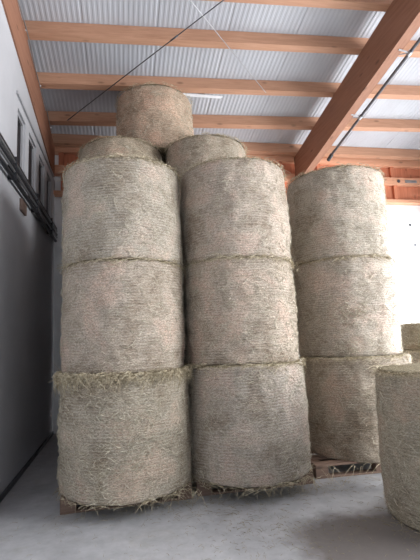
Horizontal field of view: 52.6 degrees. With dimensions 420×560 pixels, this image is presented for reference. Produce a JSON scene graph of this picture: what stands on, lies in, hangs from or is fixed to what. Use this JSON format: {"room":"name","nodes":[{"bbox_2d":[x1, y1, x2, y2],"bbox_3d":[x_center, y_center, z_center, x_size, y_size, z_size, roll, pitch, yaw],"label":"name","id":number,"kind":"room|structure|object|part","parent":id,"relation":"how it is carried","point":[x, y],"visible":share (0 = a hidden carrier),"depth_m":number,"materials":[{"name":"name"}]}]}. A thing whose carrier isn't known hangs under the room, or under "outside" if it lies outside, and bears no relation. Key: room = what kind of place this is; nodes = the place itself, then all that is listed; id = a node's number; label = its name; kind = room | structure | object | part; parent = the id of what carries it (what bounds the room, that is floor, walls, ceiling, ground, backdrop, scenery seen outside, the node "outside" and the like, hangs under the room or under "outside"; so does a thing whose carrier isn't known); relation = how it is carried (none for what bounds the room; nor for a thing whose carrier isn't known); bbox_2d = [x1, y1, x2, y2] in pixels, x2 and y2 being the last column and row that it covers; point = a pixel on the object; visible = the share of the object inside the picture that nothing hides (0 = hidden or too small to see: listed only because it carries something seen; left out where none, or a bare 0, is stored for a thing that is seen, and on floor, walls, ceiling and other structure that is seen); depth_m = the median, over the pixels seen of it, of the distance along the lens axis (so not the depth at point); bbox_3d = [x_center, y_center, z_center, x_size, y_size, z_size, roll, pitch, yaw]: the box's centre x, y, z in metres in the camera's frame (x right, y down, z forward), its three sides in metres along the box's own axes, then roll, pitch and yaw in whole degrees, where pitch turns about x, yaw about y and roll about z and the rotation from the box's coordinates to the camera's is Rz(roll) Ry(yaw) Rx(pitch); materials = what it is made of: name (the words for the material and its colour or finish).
{"room":"farm building","nodes":[
{"label":"farm building","id":0,"kind":"room"},
{"bbox_2d":[0,0,54,494],"bbox_3d":[-1.724,-1.632,1.546,0.240,6.803,13.200,-1,-8,-11],"label":"wall","id":1,"kind":"structure","parent":0,"point":[26,247],"depth_m":5.19,"materials":[{"name":"white paint"}]},
{"bbox_2d":[17,113,23,185],"bbox_3d":[-2.417,-1.606,5.309,0.060,0.950,0.420,-1,-8,-11],"label":"window","id":2,"kind":"structure","parent":1,"relation":"in","point":[20,126],"depth_m":5.46,"materials":[{"name":"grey glass"}]},
{"bbox_3d":[-2.417,-1.606,5.309,0.010,0.870,0.340,-1,-8,-11],"label":"pane","id":3,"kind":"part","parent":2,"relation":"part of","materials":[{"name":"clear glass"}]},
{"bbox_2d":[19,198,26,215],"bbox_3d":[-2.338,-0.911,5.320,0.030,0.150,0.270,-1,-8,-11],"label":"wall plate","id":4,"kind":"object","parent":1,"relation":"attached to","point":[22,205],"visible":1,"depth_m":5.27,"materials":[{"name":"brown wood"}]},
{"bbox_2d":[0,431,53,502],"bbox_3d":[-1.434,1.689,1.004,0.020,0.055,12.990,-1,-8,-11],"label":"baseboard","id":5,"kind":"structure","parent":1,"relation":"attached to","point":[8,488],"depth_m":5.12,"materials":[{"name":"metal"}]},
{"bbox_2d":[1,0,54,176],"bbox_3d":[-1.788,-4.233,1.733,0.260,2.887,12.820,-1,-8,-11],"label":"rafter","id":6,"kind":"object","parent":1,"relation":"on","point":[11,7],"visible":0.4,"depth_m":5.77,"materials":[{"name":"brown wood"}]},
{"bbox_2d":[17,0,51,131],"bbox_3d":[-2.244,-3.420,4.855,0.032,0.959,5.313,-1,-8,-11],"label":"cable","id":7,"kind":"object","parent":6,"relation":"attached to","point":[17,0],"visible":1,"depth_m":5.92,"materials":[{"name":"metal"}]},
{"bbox_2d":[22,20,419,57],"bbox_3d":[1.930,-3.455,6.261,9.062,0.291,0.110,-1,-8,-8],"label":"ceiling beam","id":8,"kind":"structure","parent":6,"relation":"on","point":[37,30],"depth_m":5.92,"materials":[{"name":"brown wood"}]},
{"bbox_2d":[37,72,419,99],"bbox_3d":[1.768,-3.175,7.083,9.062,0.291,0.110,-1,-8,-8],"label":"ceiling beam","id":9,"kind":"structure","parent":6,"relation":"on","point":[73,81],"depth_m":6.80,"materials":[{"name":"brown wood"}]},
{"bbox_2d":[183,93,222,98],"bbox_3d":[-0.151,-3.067,6.891,0.720,0.211,0.040,-1,-8,-11],"label":"lamp","id":10,"kind":"object","parent":9,"relation":"attached to","point":[203,95],"visible":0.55,"depth_m":6.87,"materials":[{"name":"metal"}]},
{"bbox_2d":[46,111,419,131],"bbox_3d":[1.611,-2.904,7.878,9.062,0.291,0.110,-1,-8,-8],"label":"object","id":11,"kind":"structure","parent":6,"relation":"on","point":[55,117],"depth_m":7.71,"materials":[{"name":"brown wood"}]},
{"bbox_2d":[51,133,419,160],"bbox_3d":[1.463,-2.650,8.625,9.042,0.216,0.110,-1,-8,-11],"label":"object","id":12,"kind":"structure","parent":6,"relation":"on","point":[60,140],"depth_m":8.63,"materials":[{"name":"brown wood"}]},
{"bbox_2d":[202,0,392,11],"bbox_3d":[2.060,-3.680,5.599,9.062,0.291,0.110,-1,-8,-8],"label":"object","id":13,"kind":"structure","parent":6,"relation":"on","point":[366,5],"depth_m":5.51,"materials":[{"name":"brown wood"}]},
{"bbox_2d":[0,132,57,241],"bbox_3d":[-1.536,-1.722,1.452,0.092,0.279,12.720,-1,-8,-11],"label":"pipe","id":14,"kind":"object","parent":1,"relation":"attached to","point":[14,171],"visible":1,"depth_m":5.16,"materials":[{"name":"metal"}]},
{"bbox_2d":[28,137,33,199],"bbox_3d":[-2.544,-1.512,5.940,0.060,0.950,0.480,-1,-8,-11],"label":"window","id":15,"kind":"structure","parent":1,"relation":"in","point":[31,147],"depth_m":6.12,"materials":[{"name":"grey glass"}]},
{"bbox_3d":[-2.544,-1.512,5.940,0.010,0.870,0.400,-1,-8,-11],"label":"pane","id":16,"kind":"part","parent":15,"relation":"part of","materials":[{"name":"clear glass"}]},
{"bbox_3d":[-2.544,-1.512,5.940,0.060,0.950,0.480,-1,-8,-11],"label":"frame","id":17,"kind":"part","parent":15,"relation":"part of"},
{"bbox_2d":[16,90,53,176],"bbox_3d":[-2.575,-2.069,6.397,0.025,0.040,2.660,-1,-8,-11],"label":"trim","id":18,"kind":"structure","parent":1,"relation":"attached to","point":[17,91],"depth_m":5.97,"materials":[{"name":"grey metal"}]},
{"bbox_2d":[38,158,42,216],"bbox_3d":[-2.678,-1.413,6.609,0.060,0.950,0.460,-1,-8,-11],"label":"window","id":19,"kind":"structure","parent":1,"relation":"in","point":[40,163],"depth_m":6.80,"materials":[{"name":"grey glass"}]},
{"bbox_3d":[-2.678,-1.413,6.609,0.010,0.870,0.380,-1,-8,-11],"label":"pane","id":20,"kind":"part","parent":19,"relation":"part of","materials":[{"name":"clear glass"}]},
{"bbox_2d":[46,176,49,224],"bbox_3d":[-2.804,-1.320,7.240,0.060,0.950,0.440,-1,-8,-11],"label":"window","id":21,"kind":"structure","parent":1,"relation":"in","point":[48,180],"depth_m":7.43,"materials":[{"name":"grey glass"}]},
{"bbox_3d":[-2.804,-1.320,7.240,0.010,0.870,0.360,-1,-8,-11],"label":"pane","id":22,"kind":"part","parent":21,"relation":"part of","materials":[{"name":"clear glass"}]},
{"bbox_3d":[-2.804,-1.320,7.240,0.060,0.950,0.440,-1,-8,-11],"label":"frame","id":23,"kind":"part","parent":21,"relation":"part of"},
{"bbox_2d":[0,434,419,559],"bbox_3d":[4.428,1.517,0.815,12.240,0.150,16.300,-1,-8,-11],"label":"floor","id":24,"kind":"structure","parent":0,"point":[31,498],"depth_m":3.46,"materials":[{"name":"concrete"}]},
{"bbox_2d":[60,482,191,514],"bbox_3d":[-0.864,2.098,4.421,1.200,0.141,1.000,-1,-8,-12],"label":"wooden pallet","id":25,"kind":"object","parent":24,"relation":"on","point":[66,508],"visible":0.16,"depth_m":3.90,"materials":[{"name":"brown wood"}]},
{"bbox_2d":[51,363,194,513],"bbox_3d":[-0.856,1.437,4.266,1.419,1.263,1.430,-7,-9,29],"label":"hay bale","id":26,"kind":"object","parent":25,"relation":"on","point":[124,439],"visible":0.86,"depth_m":3.70,"materials":[{"name":"plant"}]},
{"bbox_2d":[57,255,187,374],"bbox_3d":[-0.870,0.421,4.456,1.382,1.169,1.344,0,-8,-16],"label":"hay bale","id":27,"kind":"object","parent":26,"relation":"on","point":[119,315],"visible":0.99,"depth_m":3.90,"materials":[{"name":"plant"}]},
{"bbox_2d":[56,150,184,271],"bbox_3d":[-0.941,-0.584,4.566,1.340,1.147,1.348,-2,-8,-1],"label":"hay bale","id":28,"kind":"object","parent":27,"relation":"on","point":[118,206],"visible":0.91,"depth_m":4.04,"materials":[{"name":"plant"}]},
{"bbox_2d":[12,470,419,559],"bbox_3d":[0.467,1.931,3.157,4.356,0.008,2.702,-1,-8,-11],"label":"straw","id":29,"kind":"object","parent":24,"relation":"on","point":[344,470],"visible":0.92,"depth_m":3.61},
{"bbox_2d":[75,462,372,516],"bbox_3d":[0.416,1.984,4.087,3.280,0.159,0.469,-1,-8,-11],"label":"straw","id":30,"kind":"object","parent":24,"relation":"on","point":[308,477],"visible":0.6,"depth_m":3.98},
{"bbox_2d":[190,468,312,496],"bbox_3d":[0.373,2.086,4.712,1.200,0.141,1.000,-1,-8,-11],"label":"wooden pallet","id":31,"kind":"object","parent":24,"relation":"on","point":[205,492],"visible":0.12,"depth_m":4.17,"materials":[{"name":"brown wood"}]},
{"bbox_2d":[185,356,315,495],"bbox_3d":[0.400,1.441,4.511,1.406,1.222,1.390,2,-9,-28],"label":"hay bale","id":32,"kind":"object","parent":31,"relation":"on","point":[250,425],"visible":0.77,"depth_m":3.97,"materials":[{"name":"plant"}]},
{"bbox_2d":[182,253,300,367],"bbox_3d":[0.330,0.374,4.745,1.334,1.170,1.322,-1,-8,-10],"label":"hay bale","id":33,"kind":"object","parent":32,"relation":"on","point":[239,309],"visible":0.98,"depth_m":4.20,"materials":[{"name":"plant"}]},
{"bbox_2d":[178,155,294,267],"bbox_3d":[0.292,-0.630,4.885,1.340,1.226,1.378,4,-10,-40],"label":"hay bale","id":34,"kind":"object","parent":33,"relation":"on","point":[235,205],"visible":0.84,"depth_m":4.37,"materials":[{"name":"plant"}]},
{"bbox_2d":[310,451,381,478],"bbox_3d":[1.765,2.087,5.145,1.500,0.141,1.150,-1,-8,-9],"label":"wooden pallet","id":35,"kind":"object","parent":24,"relation":"on","point":[320,462],"visible":0.12,"depth_m":4.54,"materials":[{"name":"brown wood"}]},
{"bbox_2d":[299,351,415,472],"bbox_3d":[1.796,1.496,5.186,1.396,1.241,1.402,-1,-8,-7],"label":"hay bale","id":36,"kind":"object","parent":35,"relation":"on","point":[342,419],"visible":0.52,"depth_m":4.67,"materials":[{"name":"plant"}]},
{"bbox_2d":[291,254,403,358],"bbox_3d":[1.751,0.372,5.479,1.378,1.277,1.358,-8,-9,32],"label":"hay bale","id":37,"kind":"object","parent":36,"relation":"on","point":[348,306],"visible":0.93,"depth_m":4.95,"materials":[{"name":"plant"}]},
{"bbox_2d":[285,162,393,268],"bbox_3d":[1.693,-0.733,5.680,1.369,1.266,1.361,-9,-10,38],"label":"hay bale","id":38,"kind":"object","parent":37,"relation":"on","point":[334,211],"visible":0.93,"depth_m":5.13,"materials":[{"name":"plant"}]},
{"bbox_2d":[367,361,419,533],"bbox_3d":[2.106,1.344,3.532,1.411,1.286,1.362,-10,-11,44],"label":"hay bale","id":39,"kind":"object","parent":24,"relation":"on","point":[397,388],"visible":1,"depth_m":3.35,"materials":[{"name":"plant"}]},
{"bbox_2d":[403,350,419,363],"bbox_3d":[3.954,1.783,7.282,1.424,1.297,1.396,-6,-9,24],"label":"hay bale","id":40,"kind":"object","parent":24,"relation":"on","point":[416,354],"visible":0.12,"depth_m":7.03,"materials":[{"name":"plant"}]},
{"bbox_2d":[401,321,419,350],"bbox_3d":[3.967,0.994,7.443,1.372,0.566,1.315,-4,-8,14],"label":"hay bale","id":41,"kind":"object","parent":40,"relation":"on","point":[410,332],"visible":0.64,"depth_m":7.21,"materials":[{"name":"plant"}]},
{"bbox_2d":[18,0,419,149],"bbox_3d":[2.740,-4.757,2.799,9.693,2.557,14.000,-1,-8,-11],"label":"ceiling","id":42,"kind":"structure","parent":0,"point":[49,56],"depth_m":6.46,"materials":[{"name":"metal"}]},
{"bbox_2d":[67,0,223,120],"bbox_3d":[0.117,-3.441,5.284,6.290,0.855,0.024,-8,-10,36],"label":"rod","id":43,"kind":"object","parent":42,"relation":"attached to","point":[176,36],"visible":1,"depth_m":5.93,"materials":[{"name":"metal"}]},
{"bbox_2d":[190,0,265,92],"bbox_3d":[-0.399,-3.488,4.993,0.012,0.551,4.575,-8,-10,34],"label":"rod","id":44,"kind":"object","parent":42,"relation":"attached to","point":[190,0],"visible":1,"depth_m":5.83,"materials":[{"name":"metal"}]},
{"bbox_2d":[53,155,419,433],"bbox_3d":[1.476,-0.042,8.649,9.280,5.350,0.200,-1,-8,-11],"label":"wall","id":45,"kind":"structure","parent":0,"point":[403,236],"depth_m":9.07,"materials":[{"name":"white paint"}]},
{"bbox_2d":[53,146,419,204],"bbox_3d":[1.444,-2.142,8.759,8.840,1.060,0.172,-1,-8,-11],"label":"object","id":46,"kind":"object","parent":45,"relation":"attached to","point":[402,183],"visible":0.22,"depth_m":9.17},
{"bbox_3d":[-2.367,-2.238,8.069,0.776,0.254,0.056,-1,-8,-11],"label":"board panel","id":47,"kind":"part","parent":46,"relation":"part of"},
{"bbox_3d":[1.463,-1.651,8.698,8.840,0.070,0.157,-1,-8,-11],"label":"rail","id":48,"kind":"part","parent":46,"relation":"part of","materials":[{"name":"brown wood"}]},
{"bbox_3d":[1.444,-2.092,8.759,8.840,0.160,0.157,-1,-8,-11],"label":"rail","id":49,"kind":"part","parent":46,"relation":"part of","materials":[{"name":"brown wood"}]},
{"bbox_3d":[1.425,-2.547,8.823,8.840,0.240,0.157,-1,-8,-11],"label":"rail","id":50,"kind":"part","parent":46,"relation":"part of","materials":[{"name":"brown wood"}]},
{"bbox_3d":[1.847,-2.299,8.921,0.776,0.254,0.056,-1,-8,-11],"label":"board panel","id":51,"kind":"part","parent":46,"relation":"part of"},
{"bbox_3d":[3.533,-2.323,9.262,0.776,0.254,0.056,-1,-8,-11],"label":"board panel","id":52,"kind":"part","parent":46,"relation":"part of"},
{"bbox_3d":[3.591,-1.873,9.207,0.776,0.324,0.056,-1,-8,-11],"label":"board panel","id":53,"kind":"part","parent":46,"relation":"part of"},
{"bbox_3d":[4.376,-2.335,9.432,0.776,0.254,0.056,-1,-8,-11],"label":"board panel","id":54,"kind":"part","parent":46,"relation":"part of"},
{"bbox_3d":[4.434,-1.885,9.377,0.776,0.324,0.056,-1,-8,-11],"label":"board panel","id":55,"kind":"part","parent":46,"relation":"part of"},
{"bbox_3d":[4.381,-2.146,9.269,0.280,0.060,0.008,-1,-8,-11],"label":"joint plate","id":56,"kind":"part","parent":46,"relation":"part of","materials":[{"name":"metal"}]},
{"bbox_3d":[3.990,-3.054,-4.005,9.280,7.600,0.200,-1,-8,-11],"label":"wall","id":57,"kind":"structure","parent":0,"visible":0},
{"bbox_2d":[294,0,419,176],"bbox_3d":[3.014,-4.302,2.704,0.140,2.887,12.820,-1,-8,-11],"label":"rafter","id":58,"kind":"object","parent":57,"relation":"attached to","point":[400,22],"visible":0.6,"depth_m":6.29,"materials":[{"name":"brown wood"}]},
{"bbox_2d":[327,37,419,160],"bbox_3d":[2.944,-3.619,3.632,0.196,1.622,8.873,-1,-8,-11],"label":"pipe","id":59,"kind":"object","parent":58,"relation":"hanging from","point":[409,52],"visible":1,"depth_m":6.26,"materials":[{"name":"metal"}]},
{"bbox_3d":[-1.208,0.793,5.948,1.267,1.242,1.336,-9,-10,38],"label":"hay bale","id":60,"kind":"object","parent":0,"visible":0},
{"bbox_3d":[-1.252,-0.286,6.094,1.267,1.242,1.336,-2,-8,-2],"label":"hay bale","id":61,"kind":"object","parent":60,"relation":"on","visible":0},
{"bbox_2d":[76,135,162,162],"bbox_3d":[-1.280,-1.366,6.256,1.316,1.079,1.275,1,-9,-24],"label":"hay bale","id":62,"kind":"object","parent":61,"relation":"on","point":[123,145],"visible":0.21,"depth_m":5.77,"materials":[{"name":"plant"}]},
{"bbox_2d":[115,81,193,165],"bbox_3d":[-0.877,-2.295,6.750,1.302,1.137,1.295,0,-8,-15],"label":"hay bale","id":63,"kind":"object","parent":62,"relation":"on","point":[161,115],"visible":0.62,"depth_m":6.23,"materials":[{"name":"plant"}]},
{"bbox_3d":[0.086,1.822,5.825,1.267,1.242,1.335,-6,-9,21],"label":"hay bale","id":64,"kind":"object","parent":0,"visible":0},
{"bbox_2d":[183,295,188,364],"bbox_3d":[0.053,0.742,5.966,1.296,1.242,1.298,-5,-8,19],"label":"hay bale","id":65,"kind":"object","parent":64,"relation":"on","point":[185,350],"visible":0.02,"depth_m":5.47,"materials":[{"name":"plant"}]},
{"bbox_3d":[0.003,-0.336,6.123,1.336,1.242,1.267,-7,-9,31],"label":"hay bale","id":66,"kind":"object","parent":65,"relation":"on","visible":0},
{"bbox_2d":[161,131,248,203],"bbox_3d":[-0.050,-1.394,6.278,1.310,1.213,1.304,2,-9,-30],"label":"hay bale","id":67,"kind":"object","parent":66,"relation":"on","point":[181,154],"visible":0.23,"depth_m":5.79,"materials":[{"name":"plant"}]}
]}

